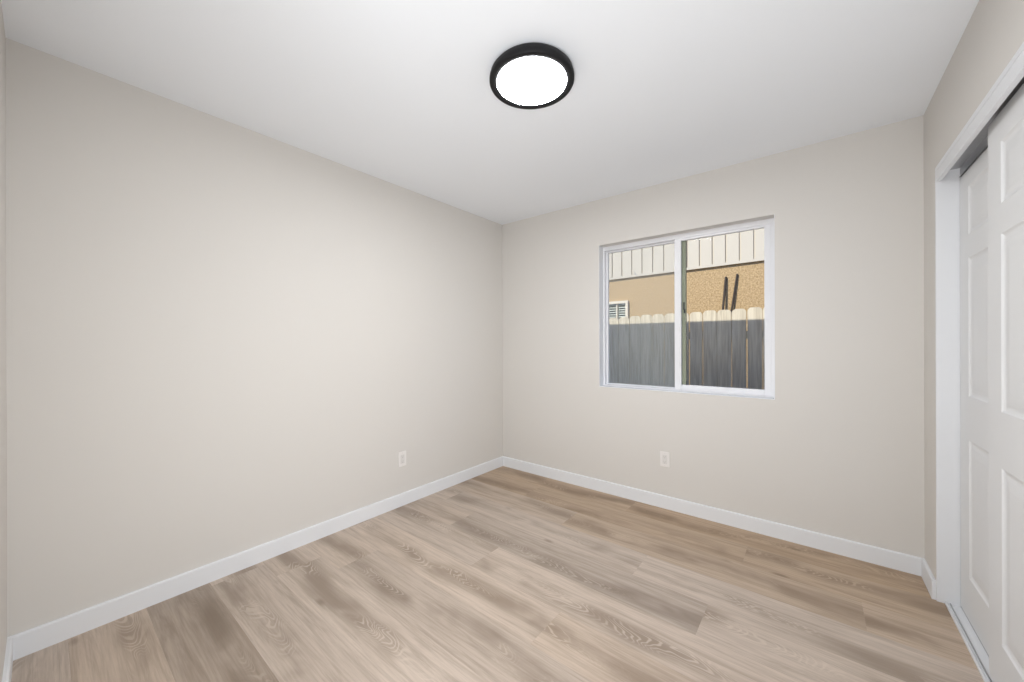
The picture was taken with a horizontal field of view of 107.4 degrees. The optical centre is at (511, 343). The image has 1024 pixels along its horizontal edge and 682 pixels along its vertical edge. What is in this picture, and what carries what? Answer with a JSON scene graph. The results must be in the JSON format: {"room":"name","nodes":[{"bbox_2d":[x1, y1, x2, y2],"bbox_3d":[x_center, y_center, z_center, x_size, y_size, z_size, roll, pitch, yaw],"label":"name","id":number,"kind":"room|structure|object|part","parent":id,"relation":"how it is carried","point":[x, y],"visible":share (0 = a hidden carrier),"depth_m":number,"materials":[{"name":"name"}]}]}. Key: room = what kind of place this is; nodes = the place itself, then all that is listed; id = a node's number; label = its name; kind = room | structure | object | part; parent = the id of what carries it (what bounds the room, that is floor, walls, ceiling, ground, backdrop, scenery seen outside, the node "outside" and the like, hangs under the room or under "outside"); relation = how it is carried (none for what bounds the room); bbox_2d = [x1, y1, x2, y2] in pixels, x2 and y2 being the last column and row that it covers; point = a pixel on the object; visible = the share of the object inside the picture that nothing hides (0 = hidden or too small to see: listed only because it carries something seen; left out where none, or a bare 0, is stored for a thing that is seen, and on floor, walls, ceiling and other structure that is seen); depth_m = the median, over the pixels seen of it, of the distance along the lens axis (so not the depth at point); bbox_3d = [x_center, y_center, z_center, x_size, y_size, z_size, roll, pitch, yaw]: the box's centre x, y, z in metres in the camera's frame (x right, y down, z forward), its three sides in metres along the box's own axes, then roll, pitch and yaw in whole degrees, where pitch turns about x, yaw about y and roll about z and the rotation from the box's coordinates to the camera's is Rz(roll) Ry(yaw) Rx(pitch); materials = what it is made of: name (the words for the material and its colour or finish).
{"room":"empty bedroom","nodes":[
{"label":"empty bedroom","id":0,"kind":"room"},
{"bbox_2d":[0,0,6,681],"bbox_3d":[-0.888,0.062,0.495,2.920,2.520,0.160,0,0,39],"label":"wall","id":1,"kind":"structure","parent":0,"point":[3,368],"depth_m":1.34,"materials":[{"name":"white paint"}]},
{"bbox_2d":[2,638,12,681],"bbox_3d":[-1.192,1.196,0.853,1.966,0.094,0.014,0,0,39],"label":"baseboard","id":2,"kind":"structure","parent":1,"relation":"attached to","point":[8,662],"depth_m":1.37,"materials":[{"name":"white paint"}]},
{"bbox_2d":[6,38,502,636],"bbox_3d":[-1.099,0.062,2.694,0.160,2.520,3.327,0,0,39],"label":"wall","id":3,"kind":"structure","parent":0,"point":[224,338],"depth_m":1.93,"materials":[{"name":"white paint"}]},
{"bbox_2d":[7,456,502,660],"bbox_3d":[-1.028,1.195,2.640,0.014,0.094,3.007,0,0,39],"label":"baseboard","id":4,"kind":"structure","parent":3,"relation":"attached to","point":[27,642],"depth_m":1.94,"materials":[{"name":"white paint"}]},
{"bbox_2d":[398,451,405,466],"bbox_3d":[-0.840,0.887,2.881,0.009,0.113,0.069,0,0,39],"label":"wall outlet","id":5,"kind":"object","parent":3,"relation":"attached to","point":[401,455],"visible":1,"depth_m":2.87,"materials":[{"name":"white plastic"}]},
{"bbox_2d":[401,454,404,463],"bbox_3d":[-0.837,0.887,2.879,0.003,0.068,0.035,0,0,39],"label":"receptacle","id":6,"kind":"object","parent":5,"relation":"attached to","point":[402,455],"depth_m":2.88,"materials":[{"name":"grey plastic"}]},
{"bbox_2d":[1,0,978,224],"bbox_3d":[-0.025,-1.261,1.040,3.910,0.120,4.560,0,0,39],"label":"ceiling","id":7,"kind":"structure","parent":0,"point":[397,92],"depth_m":1.67,"materials":[{"name":"white paint"}]},
{"bbox_2d":[489,43,573,108],"bbox_3d":[0.087,-1.174,1.667,0.374,0.052,0.374,0,0,39],"label":"ceiling lamp","id":8,"kind":"object","parent":7,"relation":"attached to","point":[526,75],"visible":1,"depth_m":1.62,"materials":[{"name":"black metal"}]},
{"bbox_2d":[497,57,566,104],"bbox_3d":[0.087,-1.158,1.667,0.307,0.014,0.307,0,0,39],"label":"diffuser","id":9,"kind":"object","parent":8,"relation":"attached to","point":[520,80],"depth_m":1.65,"materials":[{"name":"white"}]},
{"bbox_2d":[11,466,983,681],"bbox_3d":[-0.033,1.279,1.014,3.640,0.080,4.340,0,0,39],"label":"floor","id":10,"kind":"structure","parent":0,"point":[501,574],"depth_m":1.75,"materials":[{"name":"brown laminate"}]},
{"bbox_2d":[945,601,991,681],"bbox_3d":[1.524,1.228,1.050,0.094,0.012,1.799,0,0,39],"label":"floor track","id":11,"kind":"object","parent":10,"relation":"on","point":[974,645],"visible":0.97,"depth_m":1.56,"materials":[{"name":"white metal"}]},
{"bbox_3d":[1.528,1.227,1.047,0.004,0.008,1.799,0,0,39],"label":"rail","id":12,"kind":"part","parent":11,"relation":"part of","materials":[{"name":"silver metal"}]},
{"bbox_2d":[502,115,924,557],"bbox_3d":[1.417,0.056,2.707,3.750,2.520,0.160,0,0,39],"label":"wall","id":13,"kind":"structure","parent":0,"point":[838,450],"depth_m":2.37,"materials":[{"name":"white paint"}]},
{"bbox_2d":[660,451,669,467],"bbox_3d":[1.145,0.870,2.818,0.069,0.113,0.009,0,0,39],"label":"wall outlet","id":14,"kind":"object","parent":13,"relation":"attached to","point":[664,456],"visible":1,"depth_m":2.81,"materials":[{"name":"white plastic"}]},
{"bbox_2d":[662,454,666,463],"bbox_3d":[1.143,0.870,2.816,0.035,0.068,0.003,0,0,39],"label":"receptacle","id":15,"kind":"object","parent":14,"relation":"attached to","point":[664,456],"depth_m":2.82,"materials":[{"name":"grey plastic"}]},
{"bbox_2d":[599,214,774,399],"bbox_3d":[1.227,-0.229,2.806,1.211,1.182,0.077,0,0,39],"label":"trim","id":16,"kind":"structure","parent":13,"relation":"attached to","point":[601,355],"depth_m":3.15,"materials":[{"name":"white paint"}]},
{"bbox_2d":[603,218,773,397],"bbox_3d":[1.274,-0.229,2.865,1.211,1.182,0.072,0,0,39],"label":"window","id":17,"kind":"structure","parent":13,"relation":"in","point":[680,240],"depth_m":2.83,"materials":[{"name":"white plastic"}]},
{"bbox_2d":[606,241,674,388],"bbox_3d":[1.048,-0.217,3.064,0.581,1.136,0.030,0,0,39],"label":"sash","id":18,"kind":"object","parent":17,"relation":"attached to","point":[666,242],"depth_m":3.23,"materials":[{"name":"glass"}]},
{"bbox_3d":[1.479,-0.219,2.678,0.605,1.136,0.030,0,0,39],"label":"sash","id":19,"kind":"part","parent":17,"relation":"part of","materials":[{"name":"white plastic"}]},
{"bbox_2d":[503,456,920,575],"bbox_3d":[1.041,1.190,2.899,2.892,0.094,0.014,0,0,39],"label":"baseboard","id":20,"kind":"structure","parent":13,"relation":"attached to","point":[911,564],"depth_m":2.49,"materials":[{"name":"white paint"}]},
{"bbox_2d":[924,0,1023,578],"bbox_3d":[1.236,0.056,0.719,0.115,2.520,3.167,0,0,39],"label":"wall","id":21,"kind":"structure","parent":0,"point":[993,34],"depth_m":1.65,"materials":[{"name":"white paint"}]},
{"bbox_2d":[921,558,935,599],"bbox_3d":[2.106,1.187,1.903,0.014,0.094,0.236,0,0,39],"label":"baseboard","id":22,"kind":"structure","parent":21,"relation":"attached to","point":[928,578],"depth_m":1.87,"materials":[{"name":"white paint"}]},
{"bbox_2d":[935,166,970,606],"bbox_3d":[2.080,0.197,1.764,0.124,2.074,0.012,0,0,39],"label":"trim","id":23,"kind":"structure","parent":21,"relation":"attached to","point":[947,190],"depth_m":1.77,"materials":[{"name":"white paint"}]},
{"bbox_2d":[936,42,1023,181],"bbox_3d":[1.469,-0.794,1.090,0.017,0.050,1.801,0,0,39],"label":"trim","id":24,"kind":"structure","parent":21,"relation":"attached to","point":[1015,73],"depth_m":1.28,"materials":[{"name":"white paint"}]},
{"bbox_2d":[950,77,1023,176],"bbox_3d":[1.516,-0.794,1.052,0.102,0.048,1.799,0,0,39],"label":"door track","id":25,"kind":"object","parent":21,"relation":"attached to","point":[979,144],"visible":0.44,"depth_m":1.53,"materials":[{"name":"silver metal"}]},
{"bbox_2d":[960,148,988,654],"bbox_3d":[1.804,0.228,1.378,0.027,1.984,0.930,0,0,39],"label":"door","id":26,"kind":"structure","parent":25,"relation":"hanging from","point":[974,423],"depth_m":1.59,"materials":[{"name":"white paint"}]},
{"bbox_2d":[988,83,1023,681],"bbox_3d":[1.469,0.215,1.010,0.027,2.011,0.927,0,0,39],"label":"door","id":27,"kind":"structure","parent":25,"relation":"hanging from","point":[1006,131],"depth_m":1.27,"materials":[{"name":"white paint"}]},
{"label":"outside","id":28,"kind":"structure","parent":0,"visible":0},
{"bbox_3d":[4.961,1.656,10.122,28.000,0.300,15.840,0,0,39],"label":"ground","id":29,"kind":"structure","parent":28,"visible":0},
{"bbox_2d":[609,228,763,387],"bbox_3d":[5.914,-1.387,9.721,16.600,5.780,8.464,0,0,39],"label":"house","id":30,"kind":"structure","parent":29,"relation":"on","point":[641,281],"depth_m":6.56,"materials":[{"name":"beige paint"}]},
{"bbox_2d":[609,307,764,388],"bbox_3d":[1.665,0.552,4.795,4.869,1.925,0.145,0,0,39],"label":"picket fence","id":31,"kind":"object","parent":29,"relation":"on","point":[641,350],"visible":0.26,"depth_m":4.33,"materials":[{"name":"grey wood"}]},
{"bbox_2d":[722,277,726,309],"bbox_3d":[3.396,0.205,6.179,0.371,2.615,0.034,0,0,-22],"label":"leaning pole","id":32,"kind":"object","parent":29,"relation":"on","point":[725,279],"visible":0.34,"depth_m":6.22,"materials":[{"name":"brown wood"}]},
{"bbox_2d":[730,274,737,312],"bbox_3d":[3.504,0.189,6.198,0.404,2.646,0.030,0,0,17],"label":"leaning pole","id":33,"kind":"object","parent":29,"relation":"on","point":[736,278],"visible":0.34,"depth_m":6.15,"materials":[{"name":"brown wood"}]}
]}

